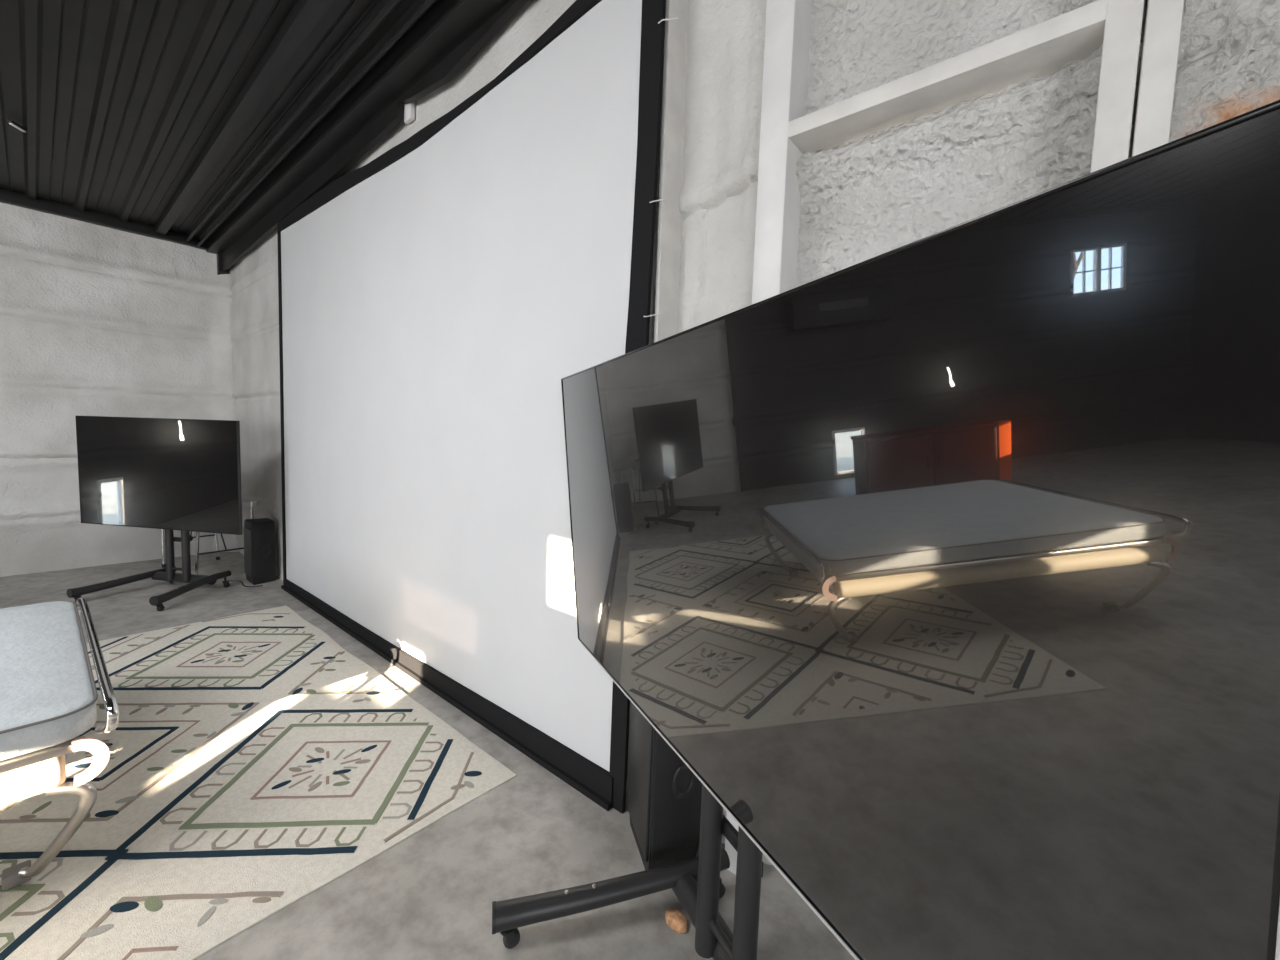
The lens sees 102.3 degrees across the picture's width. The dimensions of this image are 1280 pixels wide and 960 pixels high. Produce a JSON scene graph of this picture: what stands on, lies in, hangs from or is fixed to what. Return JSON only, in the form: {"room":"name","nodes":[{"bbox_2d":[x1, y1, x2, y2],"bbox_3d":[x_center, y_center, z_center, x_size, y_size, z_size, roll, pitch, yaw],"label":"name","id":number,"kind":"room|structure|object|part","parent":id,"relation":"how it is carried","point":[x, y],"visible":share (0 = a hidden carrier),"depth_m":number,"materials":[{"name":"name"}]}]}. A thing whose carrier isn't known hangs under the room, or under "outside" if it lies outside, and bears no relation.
{"room":"screening room","nodes":[
{"label":"screening room","id":0,"kind":"room"},
{"bbox_2d":[0,202,237,576],"bbox_3d":[-7.727,-0.767,2.666,0.159,3.590,9.220,6,6,41],"label":"wall","id":1,"kind":"structure","parent":0,"point":[96,320],"depth_m":5.18,"materials":[{"name":"painted plaster"},{"name":"concrete"}]},
{"bbox_2d":[0,188,206,249],"bbox_3d":[-7.649,-2.496,2.533,0.105,0.140,9.050,6,6,40],"label":"trim","id":2,"kind":"structure","parent":1,"relation":"attached to","point":[6,196],"depth_m":5.09,"materials":[{"name":"black paint"}]},
{"bbox_2d":[217,253,229,274],"bbox_3d":[-4.761,-2.481,5.890,0.080,0.300,0.100,6,6,40],"label":"trim","id":3,"kind":"structure","parent":1,"relation":"attached to","point":[219,255],"depth_m":5.85,"materials":[{"name":"black paint"}]},
{"bbox_2d":[0,0,438,239],"bbox_3d":[-2.875,-2.029,-1.556,13.070,0.028,9.595,6,6,40],"label":"ceiling","id":4,"kind":"structure","parent":0,"point":[116,101],"depth_m":3.19,"materials":[{"name":"black metal"}]},
{"bbox_2d":[8,119,26,131],"bbox_3d":[-4.334,-2.463,3.591,0.024,0.028,0.110,1,5,-11],"label":"recessed light","id":5,"kind":"object","parent":4,"relation":"in","point":[11,122],"visible":1,"depth_m":3.58,"materials":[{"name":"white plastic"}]},
{"bbox_2d":[9,123,25,131],"bbox_3d":[-4.335,-2.453,3.591,0.020,0.009,0.100,1,5,-11],"label":"diffuser","id":6,"kind":"object","parent":5,"relation":"attached to","point":[16,125],"depth_m":3.59,"materials":[{"name":"white plastic"}]},
{"bbox_2d":[0,552,854,959],"bbox_3d":[-2.966,1.563,-1.237,13.070,0.120,9.500,6,6,40],"label":"floor","id":7,"kind":"structure","parent":0,"point":[430,895],"depth_m":1.77,"materials":[{"name":"concrete"}]},
{"bbox_2d":[66,529,230,610],"bbox_3d":[-4.155,0.263,4.433,0.876,1.500,0.740,3,5,8],"label":"cart","id":8,"kind":"object","parent":7,"relation":"on","point":[194,581],"visible":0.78,"depth_m":4.60,"materials":[{"name":"grey metal"}]},
{"bbox_3d":[-4.512,0.884,4.535,0.078,0.094,0.734,3,5,17],"label":"leg","id":9,"kind":"part","parent":8,"relation":"part of","materials":[{"name":"grey metal"}]},
{"bbox_2d":[75,416,242,534],"bbox_3d":[-4.154,-0.055,4.457,1.667,0.954,0.062,3,5,10],"label":"television","id":10,"kind":"object","parent":8,"relation":"attached to","point":[156,473],"visible":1,"depth_m":4.42,"materials":[{"name":"black glass"}]},
{"bbox_3d":[-4.214,0.248,4.606,0.060,1.300,0.060,3,5,8],"label":"post","id":11,"kind":"part","parent":8,"relation":"part of","materials":[{"name":"grey metal"}]},
{"bbox_3d":[-4.130,0.535,4.691,0.180,0.056,0.100,3,5,8],"label":"knob","id":12,"kind":"part","parent":8,"relation":"part of","materials":[{"name":"black plastic"}]},
{"bbox_3d":[-4.048,0.255,4.582,0.060,1.300,0.060,3,5,8],"label":"post","id":13,"kind":"part","parent":8,"relation":"part of","materials":[{"name":"grey metal"}]},
{"bbox_3d":[-3.841,0.915,4.437,0.078,0.094,0.734,2,4,-1],"label":"leg","id":14,"kind":"part","parent":8,"relation":"part of","materials":[{"name":"grey metal"}]},
{"bbox_2d":[161,493,262,574],"bbox_3d":[-4.448,0.537,5.299,1.300,0.801,0.520,5,5,33],"label":"chair","id":15,"kind":"object","parent":7,"relation":"on","point":[251,499],"visible":0.35,"depth_m":5.13,"materials":[{"name":"grey plastic"}]},
{"bbox_3d":[-4.977,0.518,5.376,0.032,0.732,0.081,-1,6,-35],"label":"leg","id":16,"kind":"part","parent":15,"relation":"part of","materials":[{"name":"silver metal"}]},
{"bbox_3d":[-4.163,0.587,4.849,0.081,0.732,0.032,3,5,11],"label":"leg","id":17,"kind":"part","parent":15,"relation":"part of","materials":[{"name":"silver metal"}]},
{"bbox_3d":[-4.734,0.497,5.749,0.081,0.732,0.032,3,5,11],"label":"leg","id":18,"kind":"part","parent":15,"relation":"part of","materials":[{"name":"silver metal"}]},
{"bbox_3d":[-3.920,0.566,5.222,0.032,0.732,0.081,-1,6,-35],"label":"leg","id":19,"kind":"part","parent":15,"relation":"part of","materials":[{"name":"silver metal"}]},
{"bbox_2d":[228,580,262,586],"bbox_3d":[-3.774,0.986,4.902,0.434,0.010,0.089,4,5,21],"label":"power cable","id":20,"kind":"object","parent":7,"relation":"on","point":[228,580],"visible":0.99,"depth_m":4.86,"materials":[{"name":"grey rubber"}]},
{"bbox_2d":[0,605,516,959],"bbox_3d":[-2.521,1.221,2.426,3.213,0.015,2.350,6,6,40],"label":"rug","id":21,"kind":"object","parent":7,"relation":"on","point":[256,762],"visible":0.85,"depth_m":2.10,"materials":[{"name":"beige fabric"}]},
{"bbox_2d":[0,598,118,890],"bbox_3d":[-2.947,0.983,1.414,1.615,0.591,2.041,6,6,40],"label":"bed","id":22,"kind":"object","parent":21,"relation":"on","point":[49,695],"visible":1,"depth_m":1.66,"materials":[{"name":"grey"}]},
{"bbox_3d":[-2.955,0.817,1.413,1.538,0.028,1.895,6,6,40],"label":"rail","id":23,"kind":"part","parent":22,"relation":"part of","materials":[{"name":"silver metal"}]},
{"bbox_3d":[-2.953,0.746,1.407,1.530,0.110,1.955,6,6,40],"label":"mattress","id":24,"kind":"part","parent":22,"relation":"part of","materials":[{"name":"white fabric"}]},
{"bbox_3d":[-1.867,1.114,1.638,0.220,0.344,0.076,1,5,-7],"label":"leg","id":25,"kind":"part","parent":22,"relation":"part of","materials":[{"name":"silver metal"}]},
{"bbox_3d":[-2.992,0.874,1.446,1.380,0.110,1.855,6,6,40],"label":"mattress","id":26,"kind":"part","parent":22,"relation":"part of","materials":[{"name":"white fabric"}]},
{"bbox_3d":[-1.749,0.887,1.644,0.012,0.149,0.082,6,6,40],"label":"link plate","id":27,"kind":"part","parent":22,"relation":"part of","materials":[{"name":"beige metal"}]},
{"bbox_2d":[243,518,275,584],"bbox_3d":[-3.686,0.686,5.005,0.297,0.600,0.204,6,6,40],"label":"loudspeaker","id":28,"kind":"object","parent":7,"relation":"on","point":[259,534],"visible":1,"depth_m":4.92,"materials":[{"name":"black plastic"}]},
{"bbox_2d":[243,527,252,577],"bbox_3d":[-3.748,0.689,4.933,0.255,0.460,0.012,6,6,40],"label":"grille","id":29,"kind":"object","parent":28,"relation":"attached to","point":[248,531],"depth_m":4.90,"materials":[{"name":"grey fabric"}]},
{"bbox_2d":[492,784,762,959],"bbox_3d":[0.090,0.658,1.237,0.740,1.500,0.876,0,5,-25],"label":"tv stand","id":30,"kind":"object","parent":7,"relation":"on","point":[696,882],"visible":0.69,"depth_m":1.41,"materials":[{"name":"grey metal"}]},
{"bbox_3d":[-0.070,1.266,1.596,0.734,0.094,0.078,1,5,-16],"label":"leg","id":31,"kind":"part","parent":30,"relation":"part of","materials":[{"name":"grey metal"}]},
{"bbox_3d":[0.205,0.631,1.380,0.060,1.340,0.060,0,5,-25],"label":"post","id":32,"kind":"part","parent":30,"relation":"part of","materials":[{"name":"grey metal"}]},
{"bbox_3d":[0.297,0.947,1.359,0.100,0.056,0.180,0,5,-25],"label":"knob","id":33,"kind":"part","parent":30,"relation":"part of","materials":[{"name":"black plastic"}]},
{"bbox_3d":[0.274,0.645,1.228,0.060,1.340,0.060,0,5,-25],"label":"post","id":34,"kind":"part","parent":30,"relation":"part of","materials":[{"name":"grey metal"}]},
{"bbox_2d":[561,100,1279,959],"bbox_3d":[0.121,0.188,1.189,0.138,1.044,1.798,0,5,-25],"label":"television","id":35,"kind":"object","parent":30,"relation":"attached to","point":[946,563],"visible":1,"depth_m":0.55,"materials":[{"name":"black glass"}]},
{"bbox_3d":[0.109,0.188,1.184,0.026,1.019,1.785,-6,6,-24],"label":"edge trim","id":36,"kind":"part","parent":35,"relation":"part of","materials":[{"name":"silver metal"}]},
{"bbox_2d":[627,702,701,869],"bbox_3d":[0.095,1.029,1.886,0.214,0.660,0.314,1,5,-15],"label":"loudspeaker","id":37,"kind":"object","parent":7,"relation":"on","point":[664,795],"visible":0.51,"depth_m":1.76,"materials":[{"name":"black plastic"}]},
{"bbox_2d":[627,702,652,861],"bbox_3d":[-0.003,1.028,1.860,0.012,0.520,0.270,1,5,-15],"label":"grille","id":38,"kind":"object","parent":37,"relation":"attached to","point":[640,764],"depth_m":1.81,"materials":[{"name":"grey"}]},
{"bbox_2d":[665,908,686,932],"bbox_3d":[0.112,1.367,1.605,0.086,0.029,0.054,6,6,40],"label":"stone","id":39,"kind":"object","parent":7,"relation":"on","point":[675,919],"visible":1,"depth_m":1.60,"materials":[{"name":"stone"}]},
{"bbox_2d":[672,763,695,798],"bbox_3d":[0.151,1.028,1.760,0.096,0.128,0.009,-1,5,-30],"label":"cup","id":40,"kind":"object","parent":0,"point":[683,779],"depth_m":1.76,"materials":[{"name":"grey"}]},
{"bbox_2d":[230,0,1279,864],"bbox_3d":[0.031,-0.456,2.050,12.871,3.590,0.166,6,6,39],"label":"wall","id":41,"kind":"structure","parent":0,"point":[863,198],"depth_m":1.58,"materials":[{"name":"concrete"}]},
{"bbox_2d":[155,0,528,270],"bbox_3d":[-0.170,-2.068,1.623,12.670,0.345,0.590,6,6,40],"label":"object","id":42,"kind":"structure","parent":41,"relation":"attached to","point":[451,33],"depth_m":3.13,"materials":[{"name":"black paint"}]},
{"bbox_2d":[404,102,414,123],"bbox_3d":[-1.370,-2.209,3.036,0.080,0.173,0.051,6,6,40],"label":"trim","id":43,"kind":"structure","parent":41,"relation":"attached to","point":[409,109],"depth_m":3.03,"materials":[{"name":"white paint"}]},
{"bbox_2d":[277,0,677,813],"bbox_3d":[-1.622,-0.471,3.300,4.445,3.310,0.061,6,6,40],"label":"projection screen","id":44,"kind":"object","parent":41,"relation":"attached to","point":[437,296],"visible":0.94,"depth_m":2.62,"materials":[{"name":"fabric"}]},
{"bbox_2d":[654,0,687,342],"bbox_3d":[0.104,-0.434,1.984,0.019,3.560,0.150,6,6,40],"label":"trim","id":45,"kind":"structure","parent":41,"relation":"attached to","point":[670,219],"depth_m":1.90,"materials":[{"name":"white paint"}]},
{"bbox_2d":[725,0,812,874],"bbox_3d":[0.463,-0.402,1.737,0.098,3.560,0.220,6,6,40],"label":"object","id":46,"kind":"structure","parent":41,"relation":"attached to","point":[788,22],"depth_m":1.61,"materials":[{"name":"white paint"}]},
{"bbox_2d":[788,0,1107,151],"bbox_3d":[0.787,-1.044,1.410,0.734,0.048,0.188,6,6,40],"label":"beam","id":47,"kind":"structure","parent":41,"relation":"attached to","point":[1041,49],"depth_m":1.31,"materials":[{"name":"white concrete"}]},
{"bbox_2d":[1090,0,1183,172],"bbox_3d":[1.086,-0.338,1.194,0.120,3.560,0.200,6,6,40],"label":"trim","id":48,"kind":"structure","parent":41,"relation":"attached to","point":[1163,18],"depth_m":1.08,"materials":[{"name":"white paint"}]}
]}

